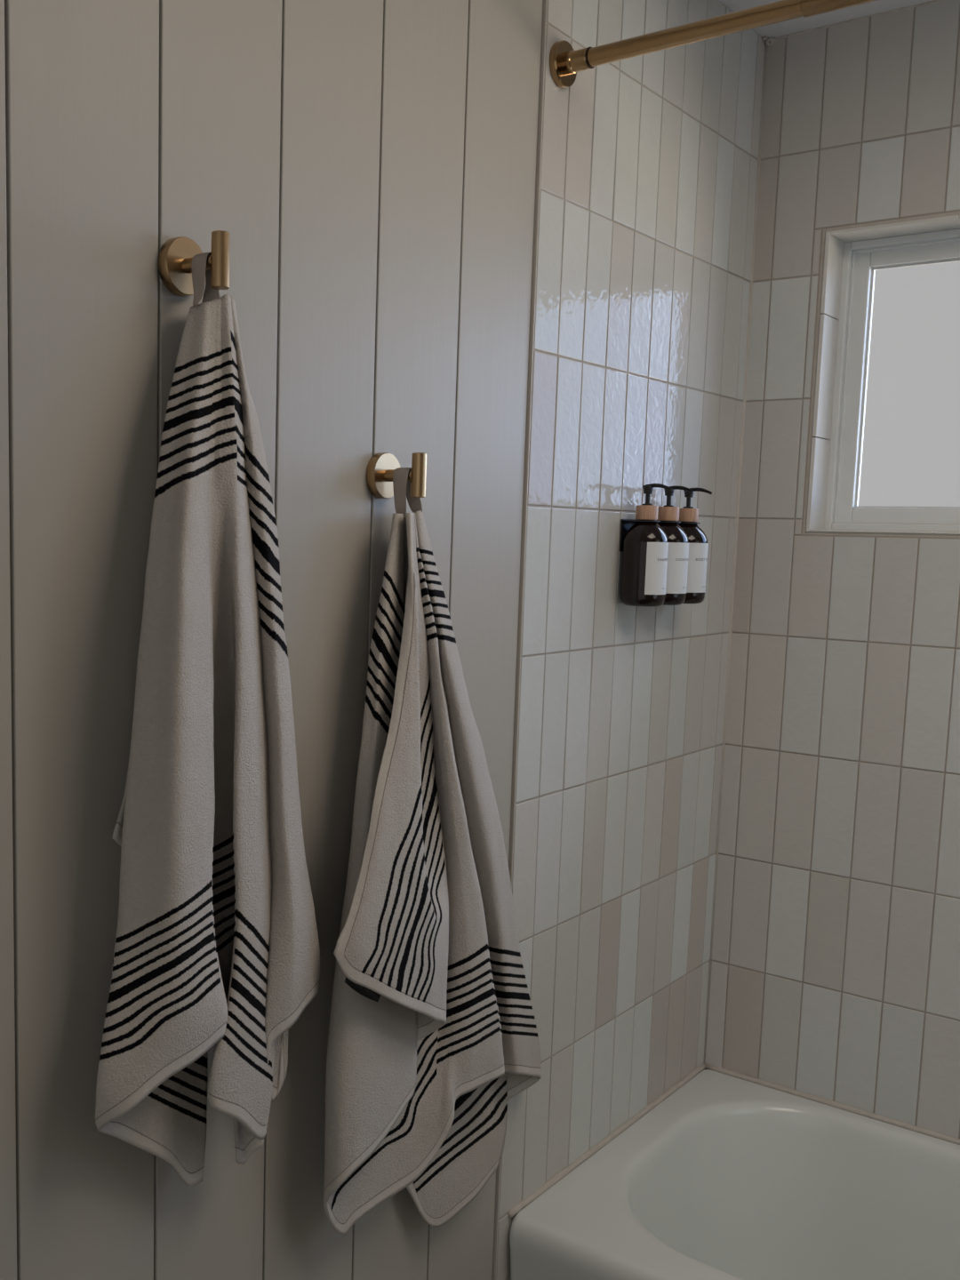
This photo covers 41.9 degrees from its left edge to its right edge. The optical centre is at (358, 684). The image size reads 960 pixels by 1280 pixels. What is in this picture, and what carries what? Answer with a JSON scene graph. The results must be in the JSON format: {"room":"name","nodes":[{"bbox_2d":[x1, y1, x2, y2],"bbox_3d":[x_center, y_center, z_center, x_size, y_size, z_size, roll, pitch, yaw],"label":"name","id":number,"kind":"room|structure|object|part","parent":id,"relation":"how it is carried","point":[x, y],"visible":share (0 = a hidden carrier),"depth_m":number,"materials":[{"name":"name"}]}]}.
{"room":"bathroom","nodes":[
{"label":"bathroom","id":0,"kind":"room"},
{"bbox_2d":[0,0,765,1279],"bbox_3d":[-0.339,0.176,1.123,0.125,2.338,3.550,7,9,38],"label":"wall","id":1,"kind":"structure","parent":0,"point":[368,167],"depth_m":1.42,"materials":[{"name":"grey"}]},
{"bbox_2d":[158,230,230,296],"bbox_3d":[-0.143,-0.386,1.138,0.064,0.052,0.052,7,9,38],"label":"towel hook","id":2,"kind":"object","parent":1,"relation":"attached to","point":[175,256],"visible":0.88,"depth_m":1.14,"materials":[{"name":"gold metal"}]},
{"bbox_3d":[-0.144,-0.386,1.139,0.039,0.014,0.014,7,9,38],"label":"stem","id":3,"kind":"part","parent":2,"relation":"part of","materials":[{"name":"gold metal"}]},
{"bbox_2d":[95,252,319,1186],"bbox_3d":[-0.138,0.055,1.185,0.101,0.903,0.306,5,8,29],"label":"towel","id":4,"kind":"object","parent":2,"relation":"hanging from","point":[217,942],"visible":0.99,"depth_m":1.14,"materials":[{"name":"fabric"}]},
{"bbox_2d":[366,452,427,498],"bbox_3d":[0.049,-0.236,1.401,0.064,0.052,0.052,7,9,38],"label":"towel hook","id":5,"kind":"object","parent":1,"relation":"attached to","point":[380,468],"visible":0.93,"depth_m":1.40,"materials":[{"name":"gold metal"}]},
{"bbox_3d":[0.048,-0.236,1.402,0.039,0.014,0.014,7,9,38],"label":"stem","id":6,"kind":"part","parent":5,"relation":"part of","materials":[{"name":"gold metal"}]},
{"bbox_2d":[323,467,541,1235],"bbox_3d":[0.108,0.230,1.521,0.102,0.967,0.530,5,8,29],"label":"towel","id":7,"kind":"object","parent":5,"relation":"hanging from","point":[433,1031],"visible":1,"depth_m":1.44,"materials":[{"name":"fabric"}]},
{"bbox_2d":[491,0,547,1279],"bbox_3d":[0.209,0.117,1.716,0.020,2.338,0.002,7,9,38],"label":"trim","id":8,"kind":"structure","parent":1,"relation":"attached to","point":[544,2],"depth_m":1.66,"materials":[{"name":"ceramic"}]},
{"bbox_2d":[619,519,700,551],"bbox_3d":[0.472,-0.231,1.933,0.053,0.049,0.184,7,9,38],"label":"bracket","id":9,"kind":"object","parent":1,"relation":"attached to","point":[626,524],"visible":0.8,"depth_m":1.88,"materials":[{"name":"black metal"}]},
{"bbox_2d":[620,483,671,607],"bbox_3d":[0.432,-0.211,1.874,0.067,0.183,0.068,-1,7,-20],"label":"pump bottle","id":10,"kind":"object","parent":9,"relation":"in","point":[645,544],"visible":0.99,"depth_m":1.85,"materials":[{"name":"brown glass"}]},
{"bbox_2d":[622,520,700,523],"bbox_3d":[0.474,-0.253,1.929,0.051,0.002,0.183,7,9,38],"label":"holder","id":11,"kind":"object","parent":9,"relation":"attached to","point":[623,521],"depth_m":1.88,"materials":[{"name":"black metal"}]},
{"bbox_2d":[656,485,693,605],"bbox_3d":[0.478,-0.216,1.930,0.067,0.183,0.068,-1,7,-20],"label":"pump bottle","id":12,"kind":"object","parent":9,"relation":"in","point":[678,541],"visible":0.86,"depth_m":1.91,"materials":[{"name":"brown glass"}]},
{"bbox_2d":[677,488,711,603],"bbox_3d":[0.523,-0.222,1.986,0.067,0.183,0.068,-1,7,-20],"label":"pump bottle","id":13,"kind":"object","parent":9,"relation":"in","point":[698,540],"visible":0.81,"depth_m":1.96,"materials":[{"name":"brown glass"}]},
{"bbox_2d":[549,0,877,88],"bbox_3d":[0.854,-0.737,1.151,1.521,0.056,0.056,7,9,38],"label":"shower curtain rod","id":14,"kind":"object","parent":1,"relation":"attached to","point":[565,62],"visible":1,"depth_m":1.51,"materials":[{"name":"gold metal"}]},
{"bbox_2d":[719,0,933,38],"bbox_3d":[0.667,-0.906,0.129,2.720,0.100,3.650,7,9,38],"label":"ceiling","id":15,"kind":"structure","parent":0,"point":[799,24],"depth_m":2.01,"materials":[{"name":"paint"}]},
{"bbox_2d":[705,0,959,1138],"bbox_3d":[1.347,0.133,1.807,1.645,2.338,0.145,7,9,38],"label":"wall","id":16,"kind":"structure","parent":0,"point":[836,967],"depth_m":2.12,"materials":[{"name":"tile"}]},
{"bbox_2d":[507,1063,959,1218],"bbox_3d":[1.022,0.815,1.609,1.520,0.013,0.691,7,9,38],"label":"trim","id":17,"kind":"structure","parent":16,"relation":"attached to","point":[561,1174],"depth_m":2.13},
{"bbox_2d":[703,0,943,1063],"bbox_3d":[0.882,-0.166,2.054,0.566,1.834,0.025,7,9,38],"label":"trim","id":18,"kind":"structure","parent":16,"relation":"attached to","point":[770,41],"depth_m":2.20,"materials":[{"name":"beige tile"}]},
{"bbox_2d":[802,211,959,537],"bbox_3d":[1.309,-0.456,1.766,1.280,0.509,0.131,7,9,38],"label":"window","id":19,"kind":"structure","parent":16,"relation":"in","point":[848,269],"depth_m":2.13,"materials":[{"name":"plastic"}]},
{"bbox_3d":[1.333,-0.458,1.796,1.230,0.464,0.024,7,9,38],"label":"sash","id":20,"kind":"part","parent":19,"relation":"part of","materials":[{"name":"white plastic"}]},
{"bbox_3d":[0.608,1.514,0.426,2.720,0.100,3.650,7,9,38],"label":"floor","id":21,"kind":"structure","parent":0,"visible":0},
{"bbox_2d":[509,1069,959,1279],"bbox_3d":[1.014,1.069,1.631,1.513,0.508,0.690,7,9,38],"label":"bathtub","id":22,"kind":"object","parent":21,"relation":"on","point":[727,1177],"visible":1,"depth_m":2.10,"materials":[{"name":"ceramic"}]}
]}

